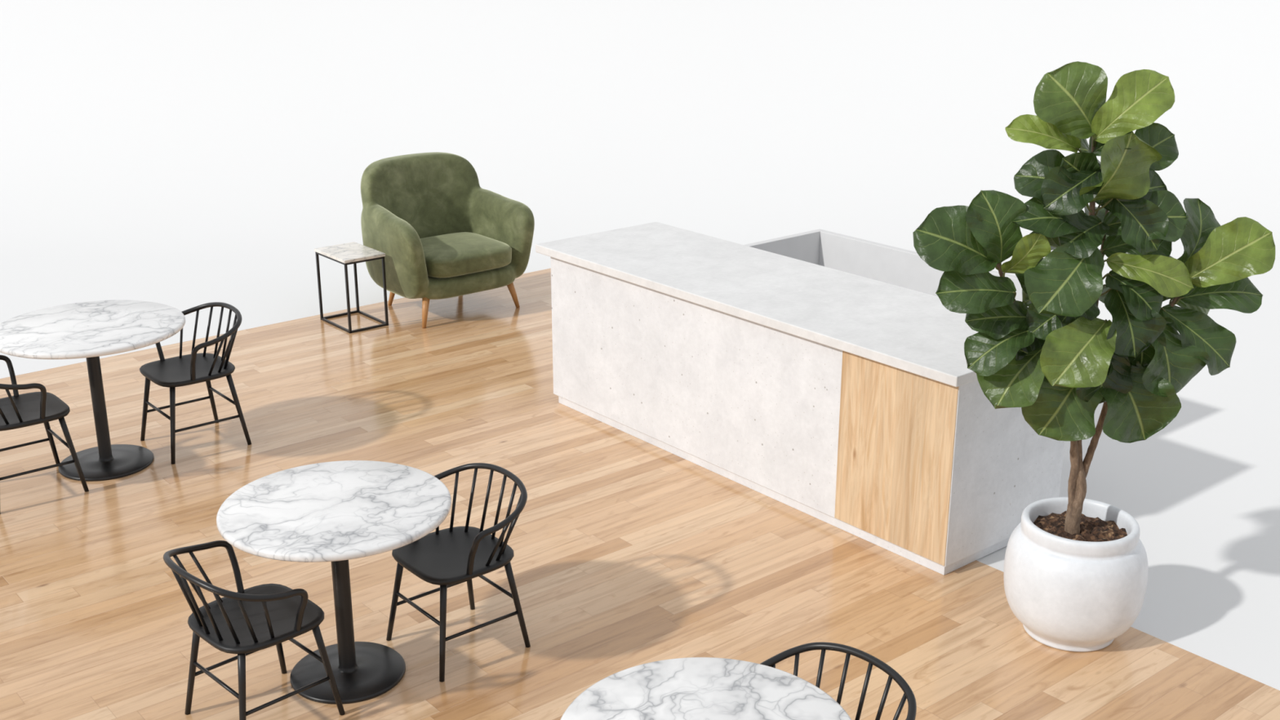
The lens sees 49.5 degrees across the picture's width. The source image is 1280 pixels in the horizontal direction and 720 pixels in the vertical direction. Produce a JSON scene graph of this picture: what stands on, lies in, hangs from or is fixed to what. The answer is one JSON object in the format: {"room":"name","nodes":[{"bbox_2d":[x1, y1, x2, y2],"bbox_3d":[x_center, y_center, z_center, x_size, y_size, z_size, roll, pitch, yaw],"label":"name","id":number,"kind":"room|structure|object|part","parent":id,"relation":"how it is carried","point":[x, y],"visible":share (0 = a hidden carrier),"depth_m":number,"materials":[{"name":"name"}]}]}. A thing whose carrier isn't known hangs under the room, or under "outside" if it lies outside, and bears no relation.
{"room":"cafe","nodes":[
{"label":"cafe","id":0,"kind":"room"},
{"bbox_2d":[0,0,1279,257],"bbox_3d":[0.000,-5.643,13.719,48.000,8.004,6.000,0,18,0],"label":"wall","id":1,"kind":"structure","parent":0,"point":[129,128],"depth_m":14.80,"materials":[{"name":"white paint"}]},
{"bbox_2d":[0,268,1279,719],"bbox_3d":[-1.571,2.066,3.311,13.200,0.020,12.730,-15,23,-37],"label":"floor","id":2,"kind":"structure","parent":0,"point":[629,551],"depth_m":6.50,"materials":[{"name":"brown wood"}]},
{"bbox_2d":[0,355,88,492],"bbox_3d":[-3.280,0.333,7.260,0.536,0.766,0.620,-15,23,-37],"label":"dining chair","id":3,"kind":"object","parent":2,"relation":"on","point":[18,411],"visible":1,"depth_m":7.27,"materials":[{"name":"black wood"}]},
{"bbox_3d":[-3.255,0.269,7.261,0.456,0.028,0.462,-15,23,-37],"label":"seat","id":4,"kind":"part","parent":3,"relation":"part of","materials":[{"name":"black wood"}]},
{"bbox_2d":[0,300,185,481],"bbox_3d":[-2.970,0.194,7.601,0.994,0.808,0.994,-15,23,-37],"label":"bistro table","id":5,"kind":"object","parent":2,"relation":"on","point":[89,330],"visible":0.97,"depth_m":7.53,"materials":[{"name":"white stone"}]},
{"bbox_2d":[139,302,251,464],"bbox_3d":[-2.545,0.105,7.929,0.541,0.773,0.626,-15,23,-37],"label":"dining chair","id":6,"kind":"object","parent":2,"relation":"on","point":[193,368],"visible":0.91,"depth_m":7.89,"materials":[{"name":"black wood"}]},
{"bbox_3d":[-2.570,0.054,7.890,0.460,0.028,0.466,-15,23,-37],"label":"seat","id":7,"kind":"part","parent":6,"relation":"part of","materials":[{"name":"black wood"}]},
{"bbox_2d":[163,540,345,719],"bbox_3d":[-1.472,1.034,5.232,0.506,0.722,0.585,-17,25,-42],"label":"dining chair","id":8,"kind":"object","parent":2,"relation":"on","point":[243,623],"visible":1,"depth_m":5.18,"materials":[{"name":"black wood"}]},
{"bbox_3d":[-1.450,0.973,5.234,0.430,0.026,0.436,-17,25,-42],"label":"seat","id":9,"kind":"part","parent":8,"relation":"part of","materials":[{"name":"black wood"}]},
{"bbox_2d":[216,460,451,704],"bbox_3d":[-1.186,0.917,5.524,0.894,0.755,0.894,-15,23,-37],"label":"bistro table","id":10,"kind":"object","parent":2,"relation":"on","point":[337,513],"visible":0.98,"depth_m":5.45,"materials":[{"name":"white stone"}]},
{"bbox_2d":[314,241,388,333],"bbox_3d":[-2.117,-0.537,10.200,0.330,0.545,0.464,-15,23,-37],"label":"side table","id":11,"kind":"object","parent":2,"relation":"on","point":[349,253],"visible":1,"depth_m":10.12,"materials":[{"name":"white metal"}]},
{"bbox_2d":[360,151,534,328],"bbox_3d":[-1.498,-0.942,10.525,1.136,1.116,0.999,-15,23,-37],"label":"armchair","id":12,"kind":"object","parent":2,"relation":"on","point":[441,234],"visible":1,"depth_m":10.45,"materials":[{"name":"fabric"}]},
{"bbox_2d":[420,231,511,277],"bbox_3d":[-1.408,-0.805,10.456,0.737,0.198,0.717,-15,23,-37],"label":"seat cushion","id":13,"kind":"object","parent":12,"relation":"on","point":[446,254],"depth_m":10.28,"materials":[{"name":"green fabric"}]},
{"bbox_2d":[386,462,530,681],"bbox_3d":[-0.747,0.851,5.778,0.506,0.722,0.585,-15,23,-37],"label":"dining chair","id":14,"kind":"object","parent":2,"relation":"on","point":[447,557],"visible":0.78,"depth_m":5.74,"materials":[{"name":"black wood"}]},
{"bbox_3d":[-0.770,0.804,5.742,0.430,0.026,0.436,-15,23,-37],"label":"seat","id":15,"kind":"part","parent":14,"relation":"part of","materials":[{"name":"black wood"}]},
{"bbox_2d":[560,657,851,719],"bbox_3d":[0.190,1.415,4.032,0.860,0.757,0.860,-15,23,-37],"label":"bistro table","id":16,"kind":"object","parent":2,"relation":"on","point":[691,688],"visible":1,"depth_m":4.11,"materials":[{"name":"white stone"}]},
{"bbox_2d":[535,222,1064,575],"bbox_3d":[1.040,-0.014,7.920,1.720,1.000,3.174,-15,23,-37],"label":"counter","id":17,"kind":"object","parent":2,"relation":"on","point":[824,375],"depth_m":7.13,"materials":[{"name":"white concrete"}]},
{"bbox_2d":[535,222,977,386],"bbox_3d":[0.747,-0.387,7.540,0.960,0.050,3.174,-15,23,-37],"label":"countertop","id":18,"kind":"structure","parent":17,"relation":"on","point":[905,329],"depth_m":7.37,"materials":[{"name":"concrete"}]},
{"bbox_3d":[1.197,0.447,6.533,0.024,0.887,0.686,-15,23,-37],"label":"oak panel","id":19,"kind":"part","parent":17,"relation":"part of","materials":[{"name":"brown wood"}]},
{"bbox_2d":[760,641,916,719],"bbox_3d":[0.548,1.327,4.355,0.506,0.722,0.585,-15,23,-37],"label":"dining chair","id":20,"kind":"object","parent":2,"relation":"on","point":[908,694],"visible":0.64,"depth_m":4.41,"materials":[{"name":"black wood"}]},
{"bbox_2d":[912,61,1275,652],"bbox_3d":[1.720,0.007,5.632,1.355,2.412,0.761,-6,19,-16],"label":"fiddle leaf fig","id":21,"kind":"object","parent":2,"relation":"on","point":[1076,568],"visible":1,"depth_m":5.37,"materials":[{"name":"green plant"}]},
{"bbox_2d":[0,257,1279,690],"bbox_3d":[0.000,2.405,2.281,48.000,0.001,20.800,0,19,0],"label":"ground","id":22,"kind":"structure","parent":0,"point":[1202,491],"depth_m":8.01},
{"bbox_2d":[1003,497,1148,652],"bbox_3d":[1.845,0.915,5.895,0.582,0.524,0.582,0,19,0],"label":"ceramic pot","id":23,"kind":"object","parent":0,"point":[1078,584],"depth_m":5.69,"materials":[{"name":"white ceramic"}]}
]}

